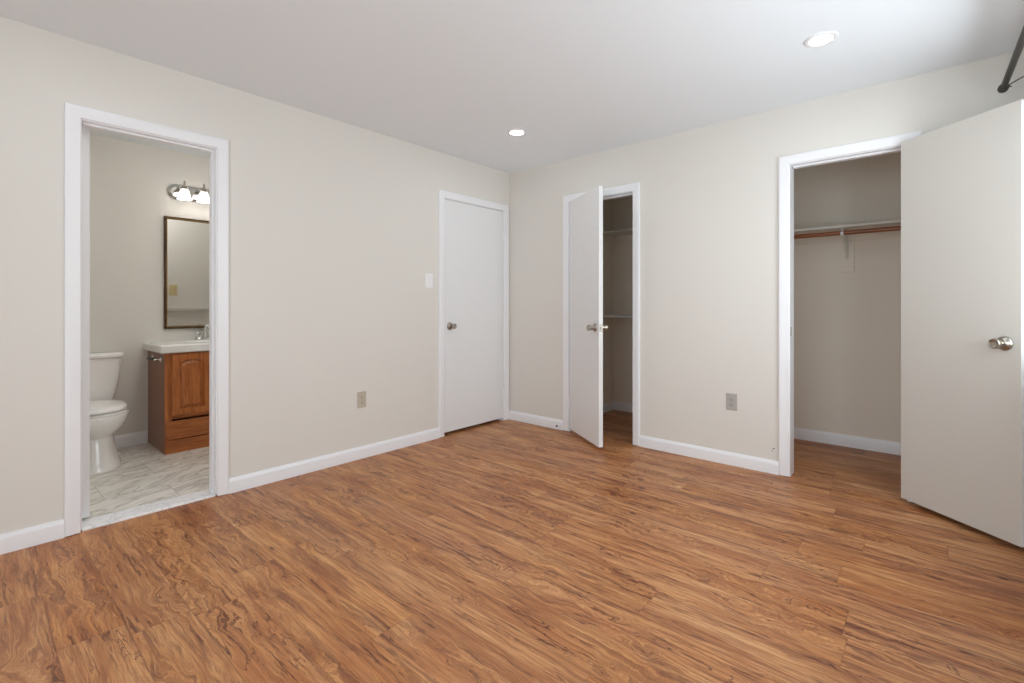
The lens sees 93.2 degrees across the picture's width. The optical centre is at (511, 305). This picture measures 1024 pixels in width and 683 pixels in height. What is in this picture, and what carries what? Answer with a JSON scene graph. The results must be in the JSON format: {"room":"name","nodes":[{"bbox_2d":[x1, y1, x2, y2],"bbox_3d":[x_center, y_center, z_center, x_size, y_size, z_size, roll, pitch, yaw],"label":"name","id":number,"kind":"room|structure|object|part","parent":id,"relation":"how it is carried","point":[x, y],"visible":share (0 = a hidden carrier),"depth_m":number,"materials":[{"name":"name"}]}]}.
{"room":"empty bedroom","nodes":[
{"label":"empty bedroom","id":0,"kind":"room"},
{"bbox_2d":[90,134,208,435],"bbox_3d":[-2.949,-0.097,4.087,0.115,2.434,2.050,0,0,41],"label":"wall","id":1,"kind":"structure","parent":0,"point":[130,202],"depth_m":3.89,"materials":[{"name":"paint"}]},
{"bbox_2d":[114,431,147,447],"bbox_3d":[-2.901,1.071,4.044,0.015,0.099,1.830,0,0,41],"label":"baseboard","id":2,"kind":"structure","parent":1,"relation":"attached to","point":[124,440],"depth_m":3.87,"materials":[{"name":"white paint"}]},
{"bbox_2d":[164,216,208,328],"bbox_3d":[-2.712,-0.278,4.249,0.028,0.944,0.570,0,0,41],"label":"wall mirror","id":3,"kind":"object","parent":1,"relation":"attached to","point":[186,240],"visible":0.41,"depth_m":4.16,"materials":[{"name":"clear glass"}]},
{"bbox_2d":[166,181,208,203],"bbox_3d":[-2.673,-0.969,4.184,0.173,0.158,0.484,0,0,41],"label":"vanity light","id":4,"kind":"object","parent":1,"relation":"attached to","point":[174,191],"visible":0.67,"depth_m":4.11,"materials":[{"name":"white glass"}]},
{"bbox_3d":[-2.743,-0.933,4.056,0.110,0.086,0.110,0,0,41],"label":"lamp shade","id":5,"kind":"part","parent":4,"relation":"part of","materials":[{"name":"white glass"}]},
{"bbox_3d":[-2.769,-1.007,4.079,0.129,0.082,0.060,0,0,41],"label":"lamp arm","id":6,"kind":"part","parent":4,"relation":"part of","materials":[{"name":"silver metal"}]},
{"bbox_3d":[-2.649,-0.933,4.163,0.110,0.086,0.110,0,0,41],"label":"lamp shade","id":7,"kind":"part","parent":4,"relation":"part of","materials":[{"name":"white glass"}]},
{"bbox_3d":[-2.675,-1.007,4.186,0.129,0.082,0.060,0,0,41],"label":"lamp arm","id":8,"kind":"part","parent":4,"relation":"part of","materials":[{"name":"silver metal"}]},
{"bbox_2d":[0,16,508,533],"bbox_3d":[-1.790,-0.094,2.892,0.115,2.440,5.215,0,0,41],"label":"wall","id":9,"kind":"structure","parent":0,"point":[333,224],"depth_m":3.06,"materials":[{"name":"paint"}]},
{"bbox_2d":[82,128,89,517],"bbox_3d":[-2.427,0.089,2.700,0.609,2.018,0.162,0,0,41],"label":"door","id":10,"kind":"structure","parent":9,"relation":"in","point":[85,132],"depth_m":2.51,"materials":[{"name":"white paint"}]},
{"bbox_2d":[64,102,228,536],"bbox_3d":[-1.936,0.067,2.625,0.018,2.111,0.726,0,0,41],"label":"trim","id":11,"kind":"structure","parent":9,"relation":"attached to","point":[73,114],"depth_m":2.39,"materials":[{"name":"white paint"}]},
{"bbox_2d":[0,410,509,554],"bbox_3d":[-1.703,1.082,2.892,0.015,0.088,5.100,0,0,41],"label":"baseboard","id":12,"kind":"structure","parent":9,"relation":"attached to","point":[20,539],"depth_m":3.11,"materials":[{"name":"white paint"}]},
{"bbox_2d":[357,391,365,407],"bbox_3d":[-1.108,0.694,3.574,0.010,0.118,0.074,0,0,41],"label":"wall outlet","id":13,"kind":"object","parent":9,"relation":"attached to","point":[361,396],"visible":1,"depth_m":3.57,"materials":[{"name":"beige plastic"}]},
{"bbox_2d":[425,273,432,287],"bbox_3d":[-0.690,-0.209,4.047,0.012,0.122,0.078,0,0,41],"label":"light switch","id":14,"kind":"object","parent":9,"relation":"attached to","point":[428,277],"visible":1,"depth_m":4.04,"materials":[{"name":"white plastic"}]},
{"bbox_2d":[438,190,508,437],"bbox_3d":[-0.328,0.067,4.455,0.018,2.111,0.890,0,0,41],"label":"trim","id":15,"kind":"structure","parent":9,"relation":"attached to","point":[442,194],"depth_m":4.17,"materials":[{"name":"white paint"}]},
{"bbox_2d":[444,199,503,432],"bbox_3d":[-0.351,0.088,4.472,0.166,2.019,0.773,0,0,41],"label":"door","id":16,"kind":"structure","parent":9,"relation":"in","point":[473,235],"depth_m":4.43,"materials":[{"name":"white paint"}]},
{"bbox_3d":[-0.518,0.178,4.205,0.066,0.067,0.067,0,0,41],"label":"knob","id":17,"kind":"part","parent":16,"relation":"part of","materials":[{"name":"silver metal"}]},
{"bbox_2d":[0,410,1023,682],"bbox_3d":[-0.654,1.183,2.689,5.460,0.126,6.410,0,0,41],"label":"floor","id":18,"kind":"structure","parent":0,"point":[494,551],"depth_m":2.01,"materials":[{"name":"brown wood"}]},
{"bbox_2d":[90,352,128,474],"bbox_3d":[-2.970,0.740,3.406,0.738,0.761,0.458,0,0,41],"label":"toilet","id":19,"kind":"object","parent":18,"relation":"on","point":[107,415],"visible":0.46,"depth_m":3.34,"materials":[{"name":"ceramic"}]},
{"bbox_3d":[-3.171,0.565,3.583,0.181,0.342,0.424,0,0,41],"label":"tank","id":20,"kind":"part","parent":19,"relation":"part of","materials":[{"name":"ceramic"}]},
{"bbox_3d":[-3.169,0.376,3.581,0.207,0.034,0.458,0,0,41],"label":"tank lid","id":21,"kind":"part","parent":19,"relation":"part of","materials":[{"name":"ceramic"}]},
{"bbox_3d":[-2.887,0.729,3.333,0.491,0.017,0.378,0,0,41],"label":"seat","id":22,"kind":"part","parent":19,"relation":"part of","materials":[{"name":"ceramic"}]},
{"bbox_3d":[-2.887,0.697,3.333,0.489,0.034,0.376,0,0,41],"label":"lid","id":23,"kind":"part","parent":19,"relation":"part of","materials":[{"name":"ceramic"}]},
{"bbox_3d":[-2.954,0.929,3.392,0.696,0.382,0.394,0,0,41],"label":"bowl","id":24,"kind":"part","parent":19,"relation":"part of","materials":[{"name":"ceramic"}]},
{"bbox_2d":[81,489,215,531],"bbox_3d":[-1.994,1.119,2.676,0.133,0.014,0.595,0,0,41],"label":"threshold","id":25,"kind":"object","parent":18,"relation":"on","point":[119,516],"visible":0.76,"depth_m":2.64,"materials":[{"name":"white stone"}]},
{"bbox_2d":[148,351,208,454],"bbox_3d":[-2.527,0.739,4.090,0.512,0.762,0.788,0,0,41],"label":"vanity cabinet","id":26,"kind":"object","parent":18,"relation":"on","point":[178,385],"visible":0.43,"depth_m":3.75,"materials":[{"name":"brown wood"}]},
{"bbox_2d":[146,355,161,361],"bbox_3d":[-2.783,0.411,3.758,0.280,0.040,0.049,0,0,41],"label":"toilet paper holder","id":27,"kind":"object","parent":26,"relation":"attached to","point":[152,358],"visible":1,"depth_m":3.70,"materials":[{"name":"silver metal"}]},
{"bbox_3d":[-2.797,0.739,3.812,0.473,0.762,0.015,0,0,41],"label":"panel","id":28,"kind":"part","parent":26,"relation":"part of","materials":[{"name":"brown wood"}]},
{"bbox_2d":[144,339,208,353],"bbox_3d":[-2.522,0.325,4.085,0.528,0.064,0.856,0,0,41],"label":"countertop","id":29,"kind":"structure","parent":26,"relation":"on","point":[172,346],"depth_m":3.75,"materials":[{"name":"stone"}]},
{"bbox_2d":[194,324,208,339],"bbox_3d":[-2.643,0.226,4.192,0.139,0.134,0.160,0,0,41],"label":"faucet","id":30,"kind":"object","parent":29,"relation":"on","point":[206,326],"visible":0.64,"depth_m":4.18,"materials":[{"name":"silver metal"}]},
{"bbox_3d":[-2.712,0.252,4.179,0.044,0.062,0.044,0,0,41],"label":"handle","id":31,"kind":"part","parent":30,"relation":"part of","materials":[{"name":"silver metal"}]},
{"bbox_3d":[-2.676,0.284,4.221,0.052,0.018,0.160,0,0,41],"label":"plate","id":32,"kind":"part","parent":30,"relation":"part of","materials":[{"name":"silver metal"}]},
{"bbox_3d":[-2.640,0.220,4.189,0.130,0.122,0.034,0,0,41],"label":"spout","id":33,"kind":"part","parent":30,"relation":"part of","materials":[{"name":"silver metal"}]},
{"bbox_3d":[-2.353,1.070,3.937,0.024,0.100,0.788,0,0,41],"label":"board","id":34,"kind":"part","parent":26,"relation":"part of","materials":[{"name":"brown wood"}]},
{"bbox_3d":[-2.342,0.944,3.927,0.018,0.136,0.780,0,0,41],"label":"drawer","id":35,"kind":"part","parent":26,"relation":"part of","materials":[{"name":"brown wood"}]},
{"bbox_3d":[-2.487,0.601,3.761,0.018,0.466,0.262,0,0,41],"label":"cabinet door","id":36,"kind":"part","parent":26,"relation":"part of","materials":[{"name":"brown wood"}]},
{"bbox_3d":[-2.357,0.841,3.940,0.020,0.042,0.698,0,0,41],"label":"rail","id":37,"kind":"part","parent":26,"relation":"part of","materials":[{"name":"brown wood"}]},
{"bbox_3d":[-2.357,0.371,3.940,0.020,0.027,0.698,0,0,41],"label":"rail","id":38,"kind":"part","parent":26,"relation":"part of","materials":[{"name":"brown wood"}]},
{"bbox_2d":[0,0,1023,173],"bbox_3d":[-0.644,-1.364,2.680,5.435,0.100,6.410,0,0,41],"label":"ceiling","id":39,"kind":"structure","parent":0,"point":[450,77],"depth_m":2.53,"materials":[{"name":"paint"}]},
{"bbox_2d":[507,129,525,135],"bbox_3d":[0.036,-1.311,3.666,0.145,0.006,0.145,0,0,41],"label":"recessed light","id":40,"kind":"object","parent":39,"relation":"in","point":[514,132],"visible":1,"depth_m":3.66,"materials":[{"name":"white paint"}]},
{"bbox_2d":[804,31,838,47],"bbox_3d":[1.523,-1.311,2.386,0.145,0.006,0.145,0,0,41],"label":"recessed light","id":41,"kind":"object","parent":39,"relation":"in","point":[820,39],"visible":1,"depth_m":2.38,"materials":[{"name":"white paint"}]},
{"bbox_2d":[603,199,612,403],"bbox_3d":[0.741,-0.094,4.934,0.110,2.440,0.965,0,0,41],"label":"wall","id":42,"kind":"structure","parent":0,"point":[607,204],"depth_m":5.18,"materials":[{"name":"paint"}]},
{"bbox_2d":[603,401,613,412],"bbox_3d":[0.788,1.080,4.893,0.015,0.092,0.965,0,0,41],"label":"baseboard","id":43,"kind":"structure","parent":42,"relation":"attached to","point":[609,406],"depth_m":5.15,"materials":[{"name":"white paint"}]},
{"bbox_2d":[613,152,900,442],"bbox_3d":[2.265,-0.094,4.314,3.220,2.440,0.115,0,0,41],"label":"wall","id":44,"kind":"structure","parent":0,"point":[847,325],"depth_m":3.90,"materials":[{"name":"paint"}]},
{"bbox_2d":[603,228,632,242],"bbox_3d":[1.464,-0.722,4.742,1.230,0.091,0.300,0,0,41],"label":"closet shelf","id":45,"kind":"object","parent":44,"relation":"attached to","point":[622,235],"visible":0.3,"depth_m":5.11,"materials":[{"name":"paint"}]},
{"bbox_2d":[603,315,632,320],"bbox_3d":[1.464,0.130,4.742,1.230,0.060,0.300,0,0,41],"label":"closet shelf","id":46,"kind":"object","parent":44,"relation":"attached to","point":[605,317],"visible":0.32,"depth_m":5.09,"materials":[{"name":"paint"}]},
{"bbox_2d":[614,401,900,454],"bbox_3d":[2.220,1.080,4.266,2.965,0.092,0.015,0,0,41],"label":"baseboard","id":47,"kind":"structure","parent":44,"relation":"attached to","point":[883,446],"depth_m":3.88,"materials":[{"name":"white paint"}]},
{"bbox_2d":[840,228,853,271],"bbox_3d":[2.581,-0.428,3.756,0.092,0.318,0.306,0,0,41],"label":"shelf bracket","id":48,"kind":"object","parent":44,"relation":"attached to","point":[846,248],"visible":0.96,"depth_m":3.85,"materials":[{"name":"metal"}]},
{"bbox_3d":[2.580,-0.481,3.756,0.013,0.211,0.269,0,0,41],"label":"arm","id":49,"kind":"part","parent":48,"relation":"part of","materials":[{"name":"paint"}]},
{"bbox_2d":[794,220,900,244],"bbox_3d":[2.626,-0.560,3.720,1.665,0.091,0.300,0,0,41],"label":"closet shelf","id":50,"kind":"object","parent":44,"relation":"attached to","point":[890,234],"visible":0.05,"depth_m":3.76,"materials":[{"name":"paint"}]},
{"bbox_2d":[794,226,900,238],"bbox_3d":[2.540,-0.550,3.623,1.663,0.060,0.060,0,0,41],"label":"closet rod","id":51,"kind":"object","parent":50,"relation":"attached to","point":[894,228],"visible":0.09,"depth_m":3.62,"materials":[{"name":"wood"}]},
{"bbox_2d":[509,50,1023,460],"bbox_3d":[1.344,-0.094,3.686,3.775,2.440,0.115,0,0,41],"label":"wall","id":52,"kind":"structure","parent":0,"point":[709,195],"depth_m":3.55,"materials":[{"name":"paint"}]},
{"bbox_2d":[568,186,607,446],"bbox_3d":[0.610,0.084,4.038,0.166,2.028,0.614,0,0,-15],"label":"door","id":53,"kind":"structure","parent":52,"relation":"in","point":[585,229],"depth_m":3.97,"materials":[{"name":"white paint"}]},
{"bbox_3d":[0.624,0.173,3.802,0.066,0.067,0.067,0,0,-15],"label":"knob","id":54,"kind":"part","parent":53,"relation":"part of","materials":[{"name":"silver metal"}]},
{"bbox_2d":[563,182,639,445],"bbox_3d":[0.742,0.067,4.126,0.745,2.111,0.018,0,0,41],"label":"trim","id":55,"kind":"structure","parent":52,"relation":"attached to","point":[635,187],"depth_m":3.91,"materials":[{"name":"white paint"}]},
{"bbox_2d":[510,410,778,474],"bbox_3d":[1.301,1.082,3.637,3.515,0.088,0.015,0,0,41],"label":"baseboard","id":56,"kind":"structure","parent":52,"relation":"attached to","point":[724,457],"depth_m":3.60,"materials":[{"name":"white paint"}]},
{"bbox_2d":[726,393,736,410],"bbox_3d":[1.551,0.679,3.420,0.074,0.118,0.010,0,0,41],"label":"wall outlet","id":57,"kind":"object","parent":52,"relation":"attached to","point":[731,399],"visible":1,"depth_m":3.42,"materials":[{"name":"grey plastic"}]},
{"bbox_2d":[779,131,921,501],"bbox_3d":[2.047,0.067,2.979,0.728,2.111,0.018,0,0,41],"label":"trim","id":58,"kind":"structure","parent":52,"relation":"attached to","point":[784,161],"depth_m":3.19,"materials":[{"name":"white paint"}]},
{"bbox_2d":[901,99,1023,546],"bbox_3d":[2.283,0.080,2.489,0.166,2.032,0.591,0,0,-8],"label":"door","id":59,"kind":"structure","parent":52,"relation":"in","point":[962,182],"depth_m":2.43,"materials":[{"name":"beige paint"}]},
{"bbox_3d":[2.267,0.176,2.253,0.066,0.067,0.067,0,0,-8],"label":"knob","id":60,"kind":"part","parent":59,"relation":"part of","materials":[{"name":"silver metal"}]},
{"bbox_3d":[0.959,-0.094,0.476,0.115,2.440,5.215,0,0,41],"label":"wall","id":61,"kind":"structure","parent":0,"visible":0},
{"bbox_2d":[997,26,1023,92],"bbox_3d":[1.668,-1.073,1.419,0.126,0.053,2.487,0,0,40],"label":"curtain rod","id":62,"kind":"object","parent":61,"relation":"attached to","point":[1004,86],"visible":1,"depth_m":2.15,"materials":[{"name":"brown metal"}]}
]}

